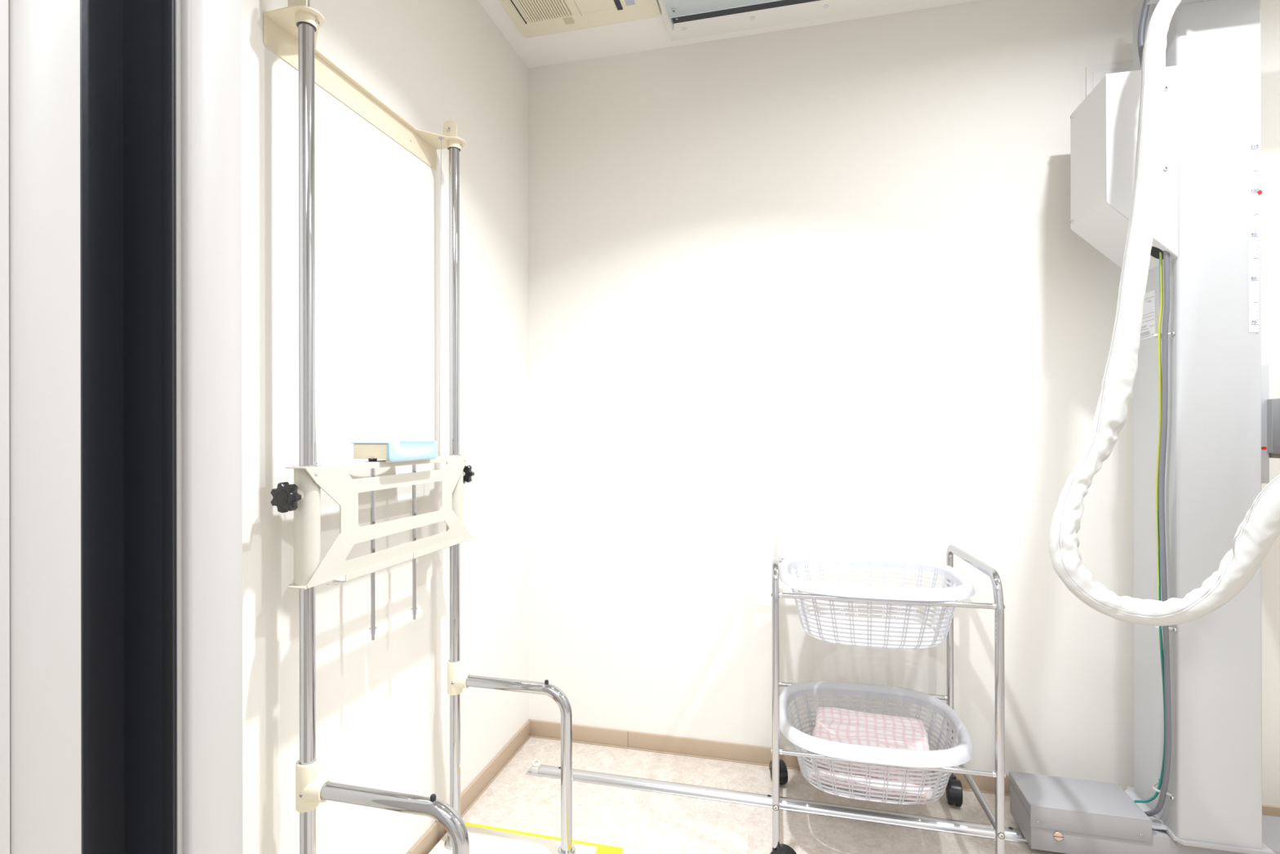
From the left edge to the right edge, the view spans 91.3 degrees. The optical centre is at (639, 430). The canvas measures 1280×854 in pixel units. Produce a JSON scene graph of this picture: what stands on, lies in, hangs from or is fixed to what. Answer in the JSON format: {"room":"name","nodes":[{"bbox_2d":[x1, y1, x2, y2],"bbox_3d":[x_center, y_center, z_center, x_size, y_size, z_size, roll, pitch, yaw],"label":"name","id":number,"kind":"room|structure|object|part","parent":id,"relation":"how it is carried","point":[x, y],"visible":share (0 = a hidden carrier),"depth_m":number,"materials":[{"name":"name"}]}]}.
{"room":"radiology room","nodes":[
{"label":"radiology room","id":0,"kind":"room"},
{"bbox_2d":[241,0,528,853],"bbox_3d":[-0.580,-0.102,1.510,0.050,2.325,1.502,0,0,14],"label":"wall","id":1,"kind":"structure","parent":0,"point":[383,703],"depth_m":1.43,"materials":[{"name":"white paint"}]},
{"bbox_2d":[406,719,530,853],"bbox_3d":[-0.553,1.033,1.478,0.013,0.055,1.448,0,0,14],"label":"baseboard","id":2,"kind":"structure","parent":1,"relation":"attached to","point":[479,784],"depth_m":1.83,"materials":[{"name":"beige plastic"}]},
{"bbox_2d":[478,0,982,68],"bbox_3d":[1.036,-1.292,0.976,3.447,0.050,1.770,0,0,14],"label":"ceiling","id":3,"kind":"structure","parent":0,"point":[650,33],"depth_m":2.01,"materials":[{"name":"white paint"}]},
{"bbox_2d":[499,0,661,38],"bbox_3d":[-0.205,-1.252,1.726,0.445,0.027,0.456,0,0,14],"label":"ventilator","id":4,"kind":"object","parent":3,"relation":"attached to","point":[533,18],"visible":1,"depth_m":1.87,"materials":[{"name":"beige plastic"}]},
{"bbox_2d":[562,17,574,24],"bbox_3d":[-0.217,-1.253,1.913,0.028,0.002,0.030,0,0,14],"label":"grille","id":5,"kind":"object","parent":4,"relation":"attached to","point":[566,20],"depth_m":1.91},
{"bbox_2d":[657,0,942,41],"bbox_3d":[1.407,-1.237,1.494,2.774,0.065,0.332,0,0,14],"label":"rail","id":6,"kind":"object","parent":3,"relation":"attached to","point":[683,19],"visible":1,"depth_m":1.84,"materials":[{"name":"metal"}]},
{"bbox_2d":[462,736,1066,853],"bbox_3d":[0.425,1.084,-0.062,4.147,0.050,4.080,0,0,14],"label":"floor","id":7,"kind":"structure","parent":0,"point":[637,821],"depth_m":1.74,"materials":[{"name":"beige tile"}]},
{"bbox_2d":[262,0,596,853],"bbox_3d":[-0.390,0.130,1.298,0.419,1.860,0.657,0,0,14],"label":"stand","id":8,"kind":"object","parent":7,"relation":"on","point":[290,32],"visible":1,"depth_m":1.21,"materials":[{"name":"silver metal"}]},
{"bbox_3d":[-0.596,0.112,1.053,0.050,0.051,0.017,0,0,14],"label":"star knob","id":9,"kind":"part","parent":8,"relation":"part of","materials":[{"name":"black plastic"}]},
{"bbox_2d":[292,464,322,466],"bbox_3d":[-0.585,0.061,1.101,0.047,0.002,0.047,0,0,14],"label":"washer","id":10,"kind":"object","parent":8,"relation":"in","point":[298,465],"depth_m":1.09,"materials":[{"name":"metal"}]},
{"bbox_2d":[368,458,377,462],"bbox_3d":[-0.540,0.059,1.265,0.017,0.006,0.017,0,0,14],"label":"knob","id":11,"kind":"object","parent":8,"relation":"in","point":[369,460],"depth_m":1.26,"materials":[{"name":"black plastic"}]},
{"bbox_3d":[-0.539,0.238,1.265,0.008,0.367,0.008,0,0,14],"label":"guide rod","id":12,"kind":"part","parent":8,"relation":"part of","materials":[{"name":"silver metal"}]},
{"bbox_3d":[-0.426,0.826,1.062,0.300,0.427,0.028,0,0,14],"label":"hand rail","id":13,"kind":"part","parent":8,"relation":"part of","materials":[{"name":"silver metal"}]},
{"bbox_2d":[333,533,471,582],"bbox_3d":[-0.486,0.264,1.344,0.028,0.014,0.454,0,0,14],"label":"crossbar","id":14,"kind":"object","parent":8,"relation":"on","point":[353,569],"depth_m":1.28,"materials":[{"name":"beige paint"}]},
{"bbox_3d":[-0.506,0.238,1.403,0.008,0.367,0.008,0,0,14],"label":"guide rod","id":15,"kind":"part","parent":8,"relation":"part of","materials":[{"name":"silver metal"}]},
{"bbox_3d":[-0.456,0.112,1.627,0.050,0.051,0.017,0,0,14],"label":"star knob","id":16,"kind":"part","parent":8,"relation":"part of","materials":[{"name":"black plastic"}]},
{"bbox_3d":[-0.378,1.050,1.296,0.397,0.020,0.657,0,0,14],"label":"board","id":17,"kind":"part","parent":8,"relation":"part of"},
{"bbox_3d":[-0.309,0.826,1.542,0.300,0.427,0.028,0,0,14],"label":"hand rail","id":18,"kind":"part","parent":8,"relation":"part of","materials":[{"name":"silver metal"}]},
{"bbox_2d":[464,822,623,853],"bbox_3d":[-0.352,1.060,1.283,0.456,0.001,0.744,0,0,14],"label":"tape","id":19,"kind":"object","parent":7,"relation":"on","point":[601,849],"visible":0.36,"depth_m":1.62,"materials":[{"name":"yellow plastic"}]},
{"bbox_2d":[525,760,1028,844],"bbox_3d":[0.964,1.039,1.633,2.706,0.038,0.043,0,0,14],"label":"rail","id":20,"kind":"object","parent":7,"relation":"on","point":[851,812],"visible":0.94,"depth_m":1.75,"materials":[{"name":"metal"}]},
{"bbox_2d":[768,538,1005,853],"bbox_3d":[0.622,0.688,1.636,0.565,0.741,0.464,0,0,12],"label":"trolley","id":21,"kind":"object","parent":7,"relation":"on","point":[777,766],"visible":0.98,"depth_m":1.49,"materials":[{"name":"silver metal"}]},
{"bbox_3d":[0.369,0.655,1.700,0.017,0.676,0.431,0,0,12],"label":"frame","id":22,"kind":"part","parent":21,"relation":"part of","materials":[{"name":"silver metal"}]},
{"bbox_2d":[779,680,973,804],"bbox_3d":[0.598,0.822,1.640,0.465,0.170,0.436,0,0,12],"label":"laundry basket","id":23,"kind":"object","parent":21,"relation":"on","point":[959,754],"visible":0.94,"depth_m":1.54,"materials":[{"name":"white plastic"}]},
{"bbox_2d":[809,706,932,804],"bbox_3d":[0.604,0.838,1.644,0.294,0.123,0.250,0,0,20],"label":"cloth","id":24,"kind":"object","parent":23,"relation":"on","point":[832,723],"visible":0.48,"depth_m":1.61,"materials":[{"name":"pink fabric"}]},
{"bbox_2d":[778,553,975,648],"bbox_3d":[0.602,0.447,1.642,0.465,0.170,0.436,0,0,12],"label":"laundry basket","id":25,"kind":"object","parent":21,"relation":"on","point":[880,632],"visible":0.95,"depth_m":1.56,"materials":[{"name":"white plastic"}]},
{"bbox_3d":[0.846,0.655,1.596,0.017,0.676,0.431,0,0,12],"label":"frame","id":26,"kind":"part","parent":21,"relation":"part of","materials":[{"name":"silver metal"}]},
{"bbox_2d":[1008,0,1279,853],"bbox_3d":[1.465,-0.088,1.384,1.051,2.248,0.485,0,0,14],"label":"column","id":27,"kind":"structure","parent":7,"relation":"on","point":[1223,433],"depth_m":1.45,"materials":[{"name":"white metal"}]},
{"bbox_3d":[1.112,0.953,1.598,0.258,0.053,0.162,0,0,14],"label":"lid","id":28,"kind":"part","parent":27,"relation":"part of","materials":[{"name":"grey paint"}]},
{"bbox_2d":[1137,0,1150,66],"bbox_3d":[1.257,-0.995,1.543,0.019,0.300,0.060,0,0,-5],"label":"cable","id":29,"kind":"object","parent":27,"relation":"attached to","point":[1141,30],"visible":0.63,"depth_m":1.56,"materials":[{"name":"grey plastic"}]},
{"bbox_2d":[1140,297,1154,337],"bbox_3d":[1.284,-0.286,1.589,0.001,0.096,0.074,0,0,14],"label":"print","id":30,"kind":"object","parent":27,"relation":"attached to","point":[1147,331],"depth_m":1.58,"materials":[{"name":"white paper"}]},
{"bbox_2d":[1133,252,1164,802],"bbox_3d":[1.241,0.243,1.523,0.019,1.370,0.084,0,0,-5],"label":"cable","id":31,"kind":"object","parent":27,"relation":"attached to","point":[1159,786],"visible":0.95,"depth_m":1.49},
{"bbox_3d":[1.209,-0.982,1.403,0.068,0.041,0.122,0,0,14],"label":"hose arm","id":32,"kind":"part","parent":27,"relation":"part of","materials":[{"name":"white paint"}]},
{"bbox_2d":[1143,250,1171,816],"bbox_3d":[1.241,0.254,1.512,0.022,1.392,0.090,0,0,-8],"label":"power cable","id":33,"kind":"object","parent":27,"relation":"attached to","point":[1157,808],"visible":0.91,"depth_m":1.48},
{"bbox_2d":[1048,0,1279,626],"bbox_3d":[1.183,-0.283,1.288,0.579,1.383,0.150,0,0,31],"label":"hose","id":34,"kind":"object","parent":27,"relation":"hanging from","point":[1256,534],"visible":1,"depth_m":1.36,"materials":[{"name":"white plastic"}]},
{"bbox_3d":[1.365,0.954,1.540,0.188,0.008,0.230,0,0,14],"label":"plate","id":35,"kind":"part","parent":27,"relation":"part of","materials":[{"name":"white metal"}]},
{"bbox_3d":[1.485,-0.017,1.539,0.094,0.289,0.020,0,0,14],"label":"arm plate","id":36,"kind":"part","parent":27,"relation":"part of","materials":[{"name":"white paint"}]},
{"bbox_3d":[1.521,-0.012,1.512,0.001,0.128,0.016,0,0,14],"label":"arm panel","id":37,"kind":"part","parent":27,"relation":"part of","materials":[{"name":"grey metal"}]},
{"bbox_3d":[1.626,-0.012,1.307,0.302,0.132,0.412,0,0,14],"label":"arm","id":38,"kind":"part","parent":27,"relation":"part of","materials":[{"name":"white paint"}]},
{"bbox_2d":[528,0,1279,806],"bbox_3d":[1.243,-0.104,1.812,3.347,2.325,0.050,0,0,14],"label":"wall","id":39,"kind":"structure","parent":0,"point":[831,288],"depth_m":1.95,"materials":[{"name":"white paint"}]},
{"bbox_2d":[529,719,1279,816],"bbox_3d":[1.237,1.030,1.781,3.347,0.055,0.013,0,0,14],"label":"baseboard","id":40,"kind":"structure","parent":39,"relation":"attached to","point":[692,747],"depth_m":2.04,"materials":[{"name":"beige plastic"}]},
{"bbox_2d":[1085,61,1133,97],"bbox_3d":[1.324,-0.965,1.761,0.122,0.136,0.008,0,0,14],"label":"cover plate","id":41,"kind":"object","parent":39,"relation":"attached to","point":[1095,74],"visible":0.4,"depth_m":1.76,"materials":[{"name":"white plastic"}]},
{"bbox_3d":[1.003,-0.104,0.207,3.050,2.325,0.280,0,0,14],"label":"wall","id":42,"kind":"structure","parent":0,"visible":0},
{"bbox_2d":[0,0,242,853],"bbox_3d":[-0.621,-0.102,0.605,0.301,2.325,0.280,0,0,14],"label":"door","id":43,"kind":"structure","parent":42,"relation":"in","point":[121,384],"depth_m":0.63,"materials":[{"name":"white metal"}]},
{"bbox_3d":[-0.647,-0.102,0.498,0.301,2.325,0.060,0,0,14],"label":"frame","id":44,"kind":"part","parent":43,"relation":"part of","materials":[{"name":"white paint"}]},
{"bbox_3d":[-0.635,-0.102,0.554,0.297,2.325,0.051,0,0,14],"label":"frame panel","id":45,"kind":"part","parent":43,"relation":"part of","materials":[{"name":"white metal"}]}
]}

